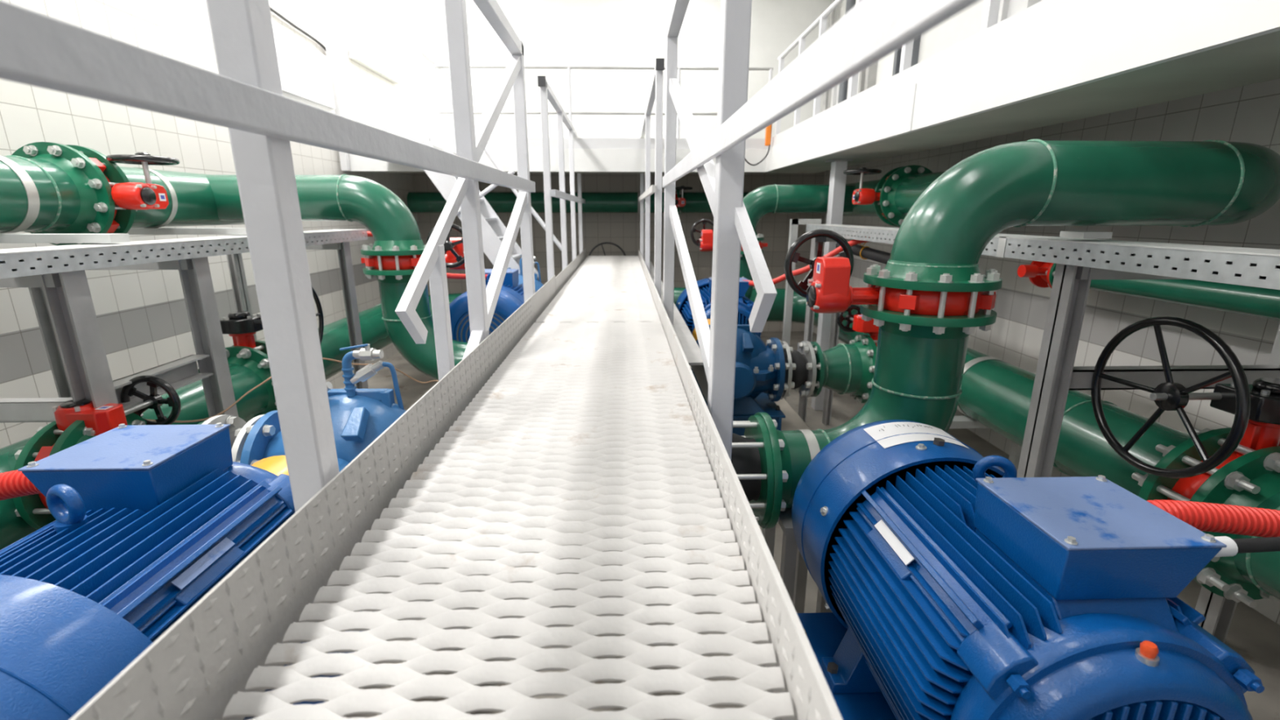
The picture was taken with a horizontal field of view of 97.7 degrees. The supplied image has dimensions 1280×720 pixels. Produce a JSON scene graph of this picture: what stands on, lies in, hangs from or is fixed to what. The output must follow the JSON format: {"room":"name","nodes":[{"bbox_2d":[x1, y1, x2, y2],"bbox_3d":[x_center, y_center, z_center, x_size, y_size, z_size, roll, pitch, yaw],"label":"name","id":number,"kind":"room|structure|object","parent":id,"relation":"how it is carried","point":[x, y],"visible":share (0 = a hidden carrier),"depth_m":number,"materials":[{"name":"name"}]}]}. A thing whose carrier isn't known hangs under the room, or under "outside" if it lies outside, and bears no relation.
{"room":"mechanical room","nodes":[
{"label":"mechanical room","id":0,"kind":"room"},
{"bbox_2d":[0,0,417,448],"bbox_3d":[-2.878,-1.147,2.094,0.120,4.450,10.800,0,15,-2],"label":"wall","id":1,"kind":"structure","parent":0,"point":[142,317],"depth_m":3.35,"materials":[{"name":"tile"}]},
{"bbox_2d":[269,6,325,51],"bbox_3d":[-2.871,-2.661,4.286,0.024,0.466,2.014,0,15,-2],"label":"power cable","id":2,"kind":"object","parent":1,"relation":"attached to","point":[272,10],"visible":0.56,"depth_m":4.69,"materials":[{"name":"white plastic"}]},
{"bbox_2d":[272,28,335,114],"bbox_3d":[-2.847,-2.360,4.553,0.100,0.500,1.270,0,15,-2],"label":"window","id":3,"kind":"structure","parent":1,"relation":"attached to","point":[305,77],"depth_m":4.67,"materials":[{"name":"white glass"}]},
{"bbox_2d":[324,36,350,170],"bbox_3d":[-2.858,-2.400,5.292,0.060,1.160,0.060,0,15,-2],"label":"wall post","id":4,"kind":"object","parent":1,"relation":"attached to","point":[329,41],"visible":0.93,"depth_m":5.23,"materials":[{"name":"white metal"}]},
{"bbox_2d":[348,49,404,84],"bbox_3d":[-2.884,-3.249,6.195,0.110,0.120,1.200,0,15,-2],"label":"wall lamp","id":5,"kind":"object","parent":1,"relation":"attached to","point":[362,57],"visible":0.92,"depth_m":6.06,"materials":[{"name":"white paint"}]},
{"bbox_2d":[342,148,766,172],"bbox_3d":[-0.816,-1.978,5.543,4.210,0.215,0.030,0,15,-2],"label":"trim","id":6,"kind":"structure","parent":1,"relation":"attached to","point":[585,160],"depth_m":5.53,"materials":[{"name":"white paint"}]},
{"bbox_2d":[334,44,449,141],"bbox_3d":[-2.493,-2.711,6.156,0.842,0.900,1.772,0,15,-2],"label":"railing","id":7,"kind":"object","parent":6,"relation":"on","point":[425,57],"visible":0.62,"depth_m":5.26,"materials":[{"name":"white metal"}]},
{"bbox_2d":[350,171,764,173],"bbox_3d":[-0.820,-2.038,5.671,4.210,0.255,0.250,0,15,-2],"label":"trim","id":8,"kind":"structure","parent":1,"relation":"attached to","point":[350,171],"depth_m":5.77,"materials":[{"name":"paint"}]},
{"bbox_2d":[404,0,1106,149],"bbox_3d":[-0.663,-1.005,1.241,4.260,0.100,8.950,0,15,-2],"label":"trim","id":9,"kind":"structure","parent":1,"relation":"attached to","point":[1044,13],"depth_m":2.81,"materials":[{"name":"grey paint"}]},
{"bbox_2d":[432,65,773,138],"bbox_3d":[-0.345,-2.504,5.454,3.267,0.647,0.032,0,15,-2],"label":"railing","id":10,"kind":"object","parent":9,"relation":"on","point":[570,113],"visible":0.71,"depth_m":5.40,"materials":[{"name":"grey metal"}]},
{"bbox_2d":[774,0,1000,135],"bbox_3d":[1.401,-1.790,2.725,0.040,0.770,5.500,0,15,-2],"label":"railing","id":11,"kind":"object","parent":9,"relation":"on","point":[991,8],"visible":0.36,"depth_m":3.85,"materials":[{"name":"white metal"}]},
{"bbox_2d":[744,124,772,165],"bbox_3d":[1.117,-2.138,5.383,0.298,0.515,0.048,0,15,-2],"label":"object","id":12,"kind":"object","parent":11,"relation":"hanging from","point":[768,130],"visible":0.73,"depth_m":5.38,"materials":[{"name":"orange plastic"}]},
{"bbox_2d":[908,83,916,131],"bbox_3d":[1.343,-1.242,2.755,0.005,0.215,0.020,0,15,-2],"label":"trim","id":13,"kind":"structure","parent":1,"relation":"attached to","point":[915,84],"depth_m":2.75,"materials":[{"name":"grey paint"}]},
{"bbox_2d":[765,0,1279,172],"bbox_3d":[1.403,-0.858,1.300,0.030,0.215,8.870,0,15,-2],"label":"beam","id":14,"kind":"structure","parent":1,"relation":"attached to","point":[1108,38],"depth_m":1.84,"materials":[{"name":"white metal"}]},
{"bbox_2d":[0,293,462,550],"bbox_3d":[-1.224,0.359,2.318,2.328,0.493,6.768,0,15,-2],"label":"pipe","id":15,"kind":"object","parent":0,"point":[245,374],"visible":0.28,"depth_m":2.93,"materials":[{"name":"green metal"}]},
{"bbox_2d":[7,420,60,529],"bbox_3d":[-2.027,0.391,1.926,0.275,0.402,0.402,0,15,-2],"label":"pipe","id":16,"kind":"object","parent":15,"relation":"attached to","point":[24,505],"visible":0.26,"depth_m":1.78,"materials":[{"name":"green metal"}]},
{"bbox_2d":[14,375,181,516],"bbox_3d":[-1.831,0.348,1.929,0.284,0.513,0.403,0,15,-2],"label":"valve","id":17,"kind":"object","parent":16,"relation":"attached to","point":[99,420],"visible":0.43,"depth_m":1.88,"materials":[{"name":"red paint"}]},
{"bbox_2d":[48,413,205,455],"bbox_3d":[-1.657,0.369,1.931,0.370,0.402,0.402,0,15,-2],"label":"pipe","id":18,"kind":"object","parent":17,"relation":"attached to","point":[73,435],"visible":0.03,"depth_m":1.80,"materials":[{"name":"green metal"}]},
{"bbox_2d":[145,357,438,422],"bbox_3d":[-1.505,0.231,2.688,1.529,0.487,0.332,-11,19,-36],"label":"cable","id":19,"kind":"object","parent":16,"relation":"attached to","point":[334,360],"visible":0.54,"depth_m":2.45,"materials":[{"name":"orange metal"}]},
{"bbox_2d":[219,311,264,358],"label":"valve","id":20,"kind":"object","parent":15,"relation":"attached to","point":[241,328],"depth_m":2.99,"materials":[{"name":"red paint"}]},
{"bbox_2d":[311,287,324,345],"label":"valve","id":21,"kind":"object","parent":15,"relation":"attached to","point":[320,314],"depth_m":3.31,"materials":[{"name":"red paint"}]},
{"bbox_2d":[395,0,838,331],"bbox_3d":[-0.254,-2.561,7.449,5.690,4.450,0.120,0,15,-2],"label":"wall","id":22,"kind":"structure","parent":0,"point":[552,33],"depth_m":7.12,"materials":[{"name":"white paint"}]},
{"bbox_2d":[406,190,784,215],"bbox_3d":[-0.265,-2.001,7.128,5.100,0.362,0.776,0,15,-2],"label":"pipe","id":23,"kind":"object","parent":22,"relation":"attached to","point":[417,202],"visible":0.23,"depth_m":6.81,"materials":[{"name":"green metal"}]},
{"bbox_2d":[675,185,693,216],"bbox_3d":[0.446,-1.940,6.848,0.269,0.355,0.569,-4,15,-16],"label":"valve","id":24,"kind":"object","parent":23,"relation":"attached to","point":[679,202],"visible":0.48,"depth_m":6.66,"materials":[{"name":"red paint"}]},
{"bbox_2d":[690,218,713,251],"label":"valve","id":25,"kind":"object","parent":22,"relation":"attached to","point":[704,242],"depth_m":4.65,"materials":[{"name":"red paint"}]},
{"bbox_2d":[756,233,768,249],"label":"valve","id":26,"kind":"object","parent":22,"relation":"attached to","point":[761,244],"depth_m":4.59,"materials":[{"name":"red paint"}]},
{"bbox_2d":[742,184,855,240],"bbox_3d":[1.241,-1.221,4.630,1.141,0.447,0.362,0,15,-2],"label":"pipe","id":27,"kind":"object","parent":26,"relation":"on","point":[761,202],"visible":0.61,"depth_m":4.51,"materials":[{"name":"green metal"}]},
{"bbox_2d":[843,164,945,226],"bbox_3d":[1.861,-1.156,3.967,0.412,0.412,2.050,0,15,-2],"label":"pipe","id":28,"kind":"object","parent":27,"relation":"attached to","point":[904,191],"visible":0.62,"depth_m":3.81,"materials":[{"name":"green metal"}]},
{"bbox_2d":[843,167,924,225],"bbox_3d":[1.754,-1.152,3.937,0.642,0.393,0.277,4,15,14],"label":"valve","id":29,"kind":"object","parent":28,"relation":"attached to","point":[861,196],"visible":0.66,"depth_m":3.86,"materials":[{"name":"red paint"}]},
{"bbox_2d":[341,331,1279,719],"bbox_3d":[-0.096,1.019,2.801,5.650,0.100,10.900,0,15,-2],"label":"floor","id":30,"kind":"structure","parent":0,"point":[1251,634],"depth_m":2.44,"materials":[{"name":"concrete"}]},
{"bbox_2d":[0,270,118,422],"bbox_3d":[-2.163,0.426,1.972,0.690,1.470,0.080,0,15,-2],"label":"support frame","id":31,"kind":"object","parent":30,"relation":"on","point":[68,297],"visible":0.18,"depth_m":1.85,"materials":[{"name":"grey metal"}]},
{"bbox_2d":[0,229,368,279],"bbox_3d":[-1.857,-0.265,1.561,0.224,0.068,4.460,0,15,-2],"label":"cable tray","id":32,"kind":"object","parent":31,"relation":"on","point":[25,261],"visible":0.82,"depth_m":1.94,"materials":[{"name":"metal"}]},
{"bbox_2d":[0,233,130,243],"bbox_3d":[-2.170,-0.433,1.993,0.620,0.030,0.080,0,15,-2],"label":"saddle","id":33,"kind":"object","parent":32,"relation":"on","point":[4,237],"visible":1,"depth_m":1.96,"materials":[{"name":"metal"}]},
{"bbox_2d":[127,227,246,235],"bbox_3d":[-2.192,-0.630,2.737,0.620,0.030,0.080,0,15,-2],"label":"saddle","id":34,"kind":"object","parent":32,"relation":"on","point":[134,231],"visible":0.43,"depth_m":2.70,"materials":[{"name":"metal"}]},
{"bbox_2d":[0,142,244,245],"bbox_3d":[-2.330,-0.315,0.938,0.412,0.412,5.110,0,15,-2],"label":"pipe","id":35,"kind":"object","parent":34,"relation":"on","point":[43,193],"visible":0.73,"depth_m":2.25,"materials":[{"name":"green metal"}]},
{"bbox_2d":[22,145,179,244],"bbox_3d":[-2.286,-0.691,2.362,0.600,0.385,0.274,-5,15,-17],"label":"valve","id":36,"kind":"object","parent":35,"relation":"attached to","point":[129,195],"visible":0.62,"depth_m":2.31,"materials":[{"name":"red paint"}]},
{"bbox_2d":[28,257,238,417],"bbox_3d":[-2.179,0.283,2.513,0.690,1.470,0.080,0,15,-2],"label":"support frame","id":37,"kind":"object","parent":30,"relation":"on","point":[195,276],"visible":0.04,"depth_m":2.40,"materials":[{"name":"grey metal"}]},
{"bbox_2d":[112,354,213,409],"bbox_3d":[-1.876,0.081,2.179,0.070,0.090,0.480,0,15,-2],"label":"tie beam","id":38,"kind":"structure","parent":37,"relation":"attached to","point":[179,373],"depth_m":2.24,"materials":[{"name":"grey metal"}]},
{"bbox_2d":[226,241,368,388],"bbox_3d":[-2.257,-0.049,3.768,0.745,1.470,0.080,0,15,-2],"label":"support frame","id":39,"kind":"object","parent":30,"relation":"on","point":[235,263],"visible":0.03,"depth_m":3.64,"materials":[{"name":"grey metal"}]},
{"bbox_2d":[243,630,366,719],"bbox_3d":[-1.087,0.832,1.532,0.620,0.109,1.600,0,15,-2],"label":"base frame","id":40,"kind":"object","parent":30,"relation":"on","point":[317,676],"visible":0.02,"depth_m":1.38,"materials":[{"name":"metal"}]},
{"bbox_2d":[0,422,339,719],"bbox_3d":[-1.078,0.557,1.142,0.587,0.649,0.965,0,15,-2],"label":"motor","id":41,"kind":"object","parent":40,"relation":"on","point":[150,519],"visible":0.7,"depth_m":1.07,"materials":[{"name":"metal"}]},
{"bbox_2d":[0,469,41,500],"bbox_3d":[-1.665,0.369,1.192,0.782,0.235,0.103,-4,15,-14],"label":"conduit","id":42,"kind":"object","parent":41,"relation":"attached to","point":[13,484],"visible":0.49,"depth_m":1.22,"materials":[{"name":"red plastic"}]},
{"bbox_2d":[251,455,288,475],"bbox_3d":[-1.062,0.532,1.637,0.340,0.465,0.185,0,15,-2],"label":"guard","id":43,"kind":"object","parent":40,"relation":"on","point":[277,464],"visible":0.02,"depth_m":1.61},
{"bbox_2d":[236,343,406,471],"bbox_3d":[-0.972,0.309,1.918,0.637,0.752,0.555,0,15,-2],"label":"pump","id":44,"kind":"object","parent":40,"relation":"on","point":[359,416],"visible":0.31,"depth_m":1.83,"materials":[{"name":"metal"}]},
{"bbox_2d":[201,414,263,462],"bbox_3d":[-1.370,0.359,1.937,0.252,0.340,0.340,0,15,-2],"label":"rubber compensator","id":45,"kind":"object","parent":44,"relation":"attached to","point":[237,432],"visible":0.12,"depth_m":1.87,"materials":[{"name":"metal"}]},
{"bbox_2d":[345,608,475,717],"bbox_3d":[-1.038,1.071,1.623,0.800,0.400,1.950,0,15,-2],"label":"concrete plinth","id":46,"kind":"object","parent":30,"relation":"on","point":[356,715],"visible":0.02,"depth_m":1.61,"materials":[{"name":"grey concrete"}]},
{"bbox_2d":[69,248,842,719],"bbox_3d":[-0.217,0.130,3.487,0.860,1.268,6.486,0,15,-2],"label":"walkway","id":47,"kind":"object","parent":30,"relation":"on","point":[576,456],"visible":1,"depth_m":0.77,"materials":[{"name":"paint"}]},
{"bbox_2d":[0,0,535,511],"bbox_3d":[-0.490,-0.334,1.051,0.075,1.370,3.430,0,15,-2],"label":"guardrail","id":48,"kind":"object","parent":47,"relation":"attached to","point":[246,97],"visible":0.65,"depth_m":0.76,"materials":[{"name":"white metal"}]},
{"bbox_2d":[537,75,585,280],"bbox_3d":[-0.599,-1.338,4.796,0.078,1.398,2.812,0,15,-2],"label":"guardrail","id":49,"kind":"object","parent":47,"relation":"attached to","point":[546,93],"visible":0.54,"depth_m":4.20,"materials":[{"name":"white metal"}]},
{"bbox_2d":[638,57,664,299],"bbox_3d":[0.056,-1.315,4.651,0.063,1.428,3.042,0,15,-2],"label":"guardrail","id":50,"kind":"object","parent":47,"relation":"attached to","point":[655,92],"visible":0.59,"depth_m":3.34,"materials":[{"name":"white metal"}]},
{"bbox_2d":[739,249,763,299],"bbox_3d":[0.597,-0.589,4.777,0.871,0.690,0.362,0,15,-2],"label":"pipe","id":51,"kind":"object","parent":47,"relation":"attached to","point":[744,272],"visible":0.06,"depth_m":4.63,"materials":[{"name":"green metal"}]},
{"bbox_2d":[662,0,980,461],"bbox_3d":[0.194,-0.368,1.062,0.072,1.430,3.430,0,15,-2],"label":"guardrail","id":52,"kind":"object","parent":47,"relation":"attached to","point":[872,30],"visible":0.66,"depth_m":1.15,"materials":[{"name":"white metal"}]},
{"bbox_2d":[407,39,561,277],"bbox_3d":[-1.557,-1.161,5.142,1.794,2.919,1.098,0,15,-2],"label":"staircase","id":53,"kind":"structure","parent":30,"relation":"on","point":[493,230],"depth_m":4.65,"materials":[{"name":"white metal"}]},
{"bbox_2d":[588,242,626,255],"bbox_3d":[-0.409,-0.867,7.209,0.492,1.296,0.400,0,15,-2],"label":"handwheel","id":54,"kind":"object","parent":30,"relation":"on","point":[602,243],"visible":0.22,"depth_m":6.88,"materials":[{"name":"grey plastic"}]},
{"bbox_2d":[732,392,785,435],"bbox_3d":[0.553,0.172,3.875,0.480,0.159,1.530,0,15,-2],"label":"base frame","id":55,"kind":"object","parent":30,"relation":"on","point":[774,411],"visible":0.18,"depth_m":3.16,"materials":[{"name":"blue metal"}]},
{"bbox_2d":[692,319,710,341],"bbox_3d":[0.474,-0.035,3.606,0.260,0.425,0.240,0,15,-2],"label":"guard","id":56,"kind":"object","parent":55,"relation":"on","point":[694,333],"visible":0.06,"depth_m":3.59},
{"bbox_2d":[675,276,761,337],"bbox_3d":[0.581,-0.296,4.174,0.587,0.649,0.965,0,15,-2],"label":"motor","id":57,"kind":"object","parent":55,"relation":"on","point":[745,305],"visible":0.23,"depth_m":3.91,"materials":[{"name":"metal"}]},
{"bbox_2d":[737,312,749,324],"bbox_3d":[0.593,-0.168,3.787,0.297,0.336,0.035,0,15,-2],"label":"grille","id":58,"kind":"object","parent":57,"relation":"attached to","point":[743,317],"depth_m":3.75,"materials":[{"name":"blue metal"}]},
{"bbox_2d":[743,236,868,286],"bbox_3d":[1.021,-0.628,3.615,0.874,0.365,0.166,11,19,37],"label":"cable","id":59,"kind":"object","parent":57,"relation":"attached to","point":[852,242],"visible":0.5,"depth_m":3.54,"materials":[{"name":"plastic"}]},
{"bbox_2d":[689,324,790,414],"bbox_3d":[0.510,0.049,3.218,0.617,0.502,0.555,0,15,-2],"label":"pump","id":60,"kind":"object","parent":55,"relation":"on","point":[760,368],"visible":0.47,"depth_m":3.11,"materials":[{"name":"metal"}]},
{"bbox_2d":[780,341,821,398],"bbox_3d":[0.892,0.054,3.249,0.242,0.330,0.330,0,15,-2],"label":"rubber compensator","id":61,"kind":"object","parent":60,"relation":"attached to","point":[801,376],"visible":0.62,"depth_m":3.15,"materials":[{"name":"metal"}]},
{"bbox_2d":[774,398,811,430],"bbox_3d":[0.612,0.439,3.989,0.760,0.415,1.850,0,15,-2],"label":"concrete plinth","id":62,"kind":"object","parent":30,"relation":"on","point":[792,421],"visible":0.02,"depth_m":3.45,"materials":[{"name":"grey concrete"}]},
{"bbox_2d":[762,508,831,613],"bbox_3d":[0.577,0.824,2.098,0.200,0.635,0.320,0,15,-2],"label":"stand","id":63,"kind":"object","parent":30,"relation":"on","point":[793,569],"visible":0.16,"depth_m":1.95,"materials":[{"name":"grey metal"}]},
{"bbox_2d":[754,304,996,528],"bbox_3d":[0.783,0.204,1.940,0.721,0.774,0.402,0,15,-2],"label":"pipe","id":64,"kind":"object","parent":63,"relation":"on","point":[918,373],"visible":0.54,"depth_m":1.80,"materials":[{"name":"green metal"}]},
{"bbox_2d":[731,415,788,524],"bbox_3d":[0.280,0.387,1.973,0.386,0.380,0.380,0,15,-2],"label":"flange","id":65,"kind":"object","parent":64,"relation":"attached to","point":[752,460],"visible":0.25,"depth_m":1.86,"materials":[{"name":"green paint"}]},
{"bbox_2d":[784,229,1000,334],"bbox_3d":[0.827,-0.267,1.817,0.659,0.301,0.385,0,15,-2],"label":"valve","id":66,"kind":"object","parent":64,"relation":"attached to","point":[829,291],"visible":0.83,"depth_m":1.77,"materials":[{"name":"red paint"}]},
{"bbox_2d":[862,138,1279,292],"bbox_3d":[1.433,-0.593,2.266,1.412,0.440,1.400,0,15,-2],"label":"pipe","id":67,"kind":"object","parent":66,"relation":"on","point":[948,228],"visible":0.99,"depth_m":1.66,"materials":[{"name":"green metal"}]},
{"bbox_2d":[782,218,821,399],"bbox_3d":[1.260,-0.298,4.460,0.225,1.600,0.050,0,15,-2],"label":"square post","id":68,"kind":"object","parent":30,"relation":"on","point":[793,225],"visible":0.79,"depth_m":4.37,"materials":[{"name":"metal"}]},
{"bbox_2d":[798,237,847,426],"bbox_3d":[1.398,-0.203,4.314,0.240,1.490,0.080,0,15,-2],"label":"support frame","id":69,"kind":"object","parent":30,"relation":"on","point":[809,321],"visible":0.43,"depth_m":4.32,"materials":[{"name":"grey metal"}]},
{"bbox_2d":[811,159,853,410],"bbox_3d":[1.547,-0.566,4.605,0.160,2.043,0.160,0,15,-2],"label":"post","id":70,"kind":"object","parent":30,"relation":"on","point":[837,179],"visible":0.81,"depth_m":4.41,"materials":[{"name":"grey metal"}]},
{"bbox_2d":[796,612,896,719],"bbox_3d":[0.778,1.045,0.724,0.620,0.109,2.020,0,15,-2],"label":"base frame","id":71,"kind":"object","parent":30,"relation":"on","point":[824,633],"visible":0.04,"depth_m":1.52,"materials":[{"name":"blue metal"}]},
{"bbox_2d":[791,419,1264,719],"bbox_3d":[0.758,0.538,1.274,0.587,0.648,0.965,0,15,-2],"label":"motor","id":72,"kind":"object","parent":71,"relation":"on","point":[962,586],"visible":1,"depth_m":1.00,"materials":[{"name":"metal"}]},
{"bbox_2d":[1088,699,1222,719],"bbox_3d":[0.770,0.665,0.888,0.297,0.336,0.035,0,15,-2],"label":"grille","id":73,"kind":"object","parent":72,"relation":"attached to","point":[1099,709],"depth_m":0.84,"materials":[{"name":"blue metal"}]},
{"bbox_2d":[1146,499,1279,537],"bbox_3d":[1.426,0.373,1.073,0.928,0.183,0.105,2,15,7],"label":"conduit","id":74,"kind":"object","parent":72,"relation":"attached to","point":[1202,516],"visible":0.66,"depth_m":1.07,"materials":[{"name":"red plastic"}]},
{"bbox_2d":[1213,536,1279,556],"bbox_3d":[1.423,0.394,0.979,0.919,0.163,0.053,1,15,3],"label":"cable","id":75,"kind":"object","parent":72,"relation":"attached to","point":[1234,546],"visible":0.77,"depth_m":0.97,"materials":[{"name":"black rubber"}]},
{"bbox_2d":[949,415,1022,471],"bbox_3d":[1.790,0.597,3.026,0.560,0.600,0.080,0,15,-2],"label":"stand","id":76,"kind":"object","parent":30,"relation":"on","point":[958,421],"visible":0.02,"depth_m":2.94,"materials":[{"name":"concrete"}]},
{"bbox_2d":[673,287,1279,599],"bbox_3d":[0.994,0.291,2.364,2.114,0.490,6.762,0,15,-2],"label":"pipe","id":77,"kind":"object","parent":76,"relation":"on","point":[997,393],"visible":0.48,"depth_m":2.00,"materials":[{"name":"green metal"}]},
{"bbox_2d":[1090,316,1279,607],"bbox_3d":[1.794,0.279,1.716,0.539,0.832,0.476,0,15,-2],"label":"valve","id":78,"kind":"object","parent":77,"relation":"attached to","point":[1255,406],"visible":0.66,"depth_m":1.63,"materials":[{"name":"red paint"}]},
{"bbox_3d":[1.584,0.049,3.268,0.399,0.402,0.402,0,15,-2],"label":"pipe","id":79,"kind":"object","parent":77,"relation":"attached to","visible":0},
{"bbox_2d":[837,305,879,346],"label":"valve","id":80,"kind":"object","parent":79,"relation":"attached to","point":[861,325],"depth_m":3.20,"materials":[{"name":"red paint"}]},
{"bbox_2d":[849,392,868,403],"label":"valve","id":81,"kind":"object","parent":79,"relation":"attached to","point":[865,396],"depth_m":3.24,"materials":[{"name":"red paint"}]},
{"bbox_2d":[810,334,876,403],"bbox_3d":[1.152,0.052,3.256,0.315,0.402,0.402,0,15,-2],"label":"pipe","id":82,"kind":"object","parent":81,"relation":"attached to","point":[844,369],"visible":0.84,"depth_m":3.14,"materials":[{"name":"green metal"}]},
{"bbox_2d":[1017,263,1279,643],"bbox_3d":[1.832,0.402,2.024,0.892,1.490,0.080,0,15,-2],"label":"support frame","id":83,"kind":"object","parent":30,"relation":"on","point":[1056,375],"visible":0.33,"depth_m":1.91,"materials":[{"name":"grey metal"}]},
{"bbox_2d":[805,223,1279,289],"bbox_3d":[1.436,-0.365,1.861,0.224,0.076,4.900,0,15,-2],"label":"cable tray","id":84,"kind":"object","parent":83,"relation":"on","point":[1242,266],"visible":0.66,"depth_m":1.53,"materials":[{"name":"metal"}]},
{"bbox_2d":[835,242,890,264],"bbox_3d":[1.397,-0.571,3.102,0.101,0.126,1.211,-2,15,-6],"label":"insulated pipe","id":85,"kind":"object","parent":84,"relation":"hanging from","point":[880,256],"visible":0.38,"depth_m":3.30,"materials":[{"name":"black rubber"}]},
{"bbox_2d":[858,242,870,259],"bbox_3d":[1.367,-0.666,3.403,0.096,0.111,0.012,-2,15,-6],"label":"cable tie","id":86,"kind":"object","parent":85,"relation":"attached to","point":[865,242],"visible":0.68,"depth_m":3.40,"materials":[{"name":"orange plastic"}]},
{"bbox_2d":[1059,231,1112,238],"bbox_3d":[1.432,-0.403,1.799,0.090,0.020,0.100,0,15,-2],"label":"saddle","id":87,"kind":"object","parent":84,"relation":"on","point":[1073,234],"visible":1,"depth_m":1.75,"materials":[{"name":"metal"}]},
{"bbox_3d":[-0.993,-0.038,4.358,0.620,0.109,1.500,0,15,-2],"label":"base frame","id":88,"kind":"object","parent":30,"relation":"on","visible":0},
{"bbox_2d":[448,267,536,342],"bbox_3d":[-0.983,-0.287,3.928,0.587,0.648,0.965,0,15,-2],"label":"motor","id":89,"kind":"object","parent":88,"relation":"on","point":[511,297],"visible":0.23,"depth_m":3.46,"materials":[{"name":"metal"}]},
{"bbox_2d":[364,231,487,279],"bbox_3d":[-1.415,-0.685,3.730,0.855,0.336,0.272,-2,15,-7],"label":"cable","id":90,"kind":"object","parent":89,"relation":"attached to","point":[453,276],"visible":0.12,"depth_m":3.74,"materials":[{"name":"plastic"}]},
{"bbox_2d":[456,312,504,342],"bbox_3d":[-0.969,-0.143,3.479,0.338,0.338,0.006,0,15,-2],"label":"grille","id":91,"kind":"object","parent":89,"relation":"attached to","point":[463,329],"depth_m":3.46,"materials":[{"name":"blue metal"}]},
{"bbox_2d":[506,254,543,291],"bbox_3d":[-1.008,-0.540,4.742,0.617,0.712,0.520,0,15,-2],"label":"pump","id":92,"kind":"object","parent":88,"relation":"on","point":[538,284],"visible":0.18,"depth_m":4.66,"materials":[{"name":"metal"}]},
{"bbox_2d":[813,0,1279,625],"bbox_3d":[2.689,-1.189,2.250,0.120,4.450,10.800,0,15,-2],"label":"wall","id":93,"kind":"structure","parent":0,"point":[1249,113],"depth_m":2.97,"materials":[{"name":"tile"}]},
{"bbox_2d":[831,78,849,106],"bbox_3d":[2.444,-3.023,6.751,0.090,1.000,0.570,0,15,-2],"label":"door","id":94,"kind":"structure","parent":93,"relation":"in","point":[835,91],"depth_m":6.91,"materials":[{"name":"grey paint"}]},
{"bbox_2d":[857,62,877,93],"bbox_3d":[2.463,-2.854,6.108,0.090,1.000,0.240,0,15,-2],"label":"door","id":95,"kind":"structure","parent":93,"relation":"in","point":[867,79],"depth_m":5.96,"materials":[{"name":"grey metal"}]},
{"bbox_2d":[892,35,920,75],"bbox_3d":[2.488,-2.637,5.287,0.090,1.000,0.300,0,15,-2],"label":"door","id":96,"kind":"structure","parent":93,"relation":"in","point":[897,55],"depth_m":5.12,"materials":[{"name":"grey metal"}]},
{"bbox_2d":[997,0,1041,22],"bbox_3d":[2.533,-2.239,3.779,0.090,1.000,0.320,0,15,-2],"label":"door","id":97,"kind":"structure","parent":93,"relation":"in","point":[1007,8],"depth_m":3.80,"materials":[{"name":"grey paint"}]},
{"bbox_2d":[1048,262,1279,320],"bbox_3d":[2.412,-0.027,1.374,0.222,0.222,3.530,0,15,-2],"label":"pipe","id":98,"kind":"object","parent":93,"relation":"attached to","point":[1264,303],"visible":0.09,"depth_m":2.31,"materials":[{"name":"green metal"}]},
{"bbox_2d":[1017,260,1054,288],"bbox_3d":[2.309,-0.494,3.146,0.320,0.220,0.217,0,15,-2],"label":"valve","id":99,"kind":"object","parent":98,"relation":"attached to","point":[1037,272],"visible":0.17,"depth_m":3.15,"materials":[{"name":"red paint"}]},
{"bbox_3d":[-0.095,-1.192,2.166,5.450,0.100,10.800,0,15,-2],"label":"floor","id":100,"kind":"structure","parent":0,"visible":0},
{"bbox_2d":[822,0,855,111],"bbox_3d":[2.384,-3.645,6.756,0.100,2.300,0.680,0,15,-2],"label":"column","id":101,"kind":"structure","parent":100,"relation":"on","point":[842,93],"depth_m":6.57,"materials":[{"name":"grey metal"}]},
{"bbox_2d":[764,31,1279,173],"bbox_3d":[1.688,-0.920,1.438,0.550,0.255,9.150,0,15,-2],"label":"ledge underside","id":102,"kind":"structure","parent":100,"relation":"attached to","point":[1254,60],"depth_m":1.99,"materials":[{"name":"paint"}]},
{"bbox_3d":[-0.185,0.017,3.382,0.481,0.380,0.380,0,15,-2],"label":"rubber compensator","id":103,"kind":"object","parent":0,"visible":0},
{"bbox_2d":[362,266,467,380],"bbox_3d":[-0.970,-0.158,3.313,1.191,0.776,0.402,0,15,-2],"label":"pipe","id":104,"kind":"object","parent":103,"relation":"attached to","point":[422,357],"visible":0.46,"depth_m":3.19,"materials":[{"name":"green metal"}]},
{"bbox_2d":[360,243,382,250],"label":"bolts","id":105,"kind":"object","parent":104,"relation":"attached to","point":[365,247],"depth_m":3.03,"materials":[{"name":"silver metal"}]},
{"bbox_2d":[205,173,424,255],"bbox_3d":[-1.779,-0.811,3.116,1.231,0.427,0.402,0,15,-2],"label":"pipe","id":106,"kind":"object","parent":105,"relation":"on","point":[390,222],"visible":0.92,"depth_m":3.01,"materials":[{"name":"green metal"}]},
{"bbox_2d":[360,254,421,270],"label":"valve","id":107,"kind":"object","parent":104,"relation":"attached to","point":[377,262],"depth_m":3.05,"materials":[{"name":"red paint"}]},
{"bbox_2d":[444,223,465,270],"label":"valve","id":108,"kind":"object","parent":104,"relation":"attached to","point":[454,251],"depth_m":3.05,"materials":[{"name":"red paint"}]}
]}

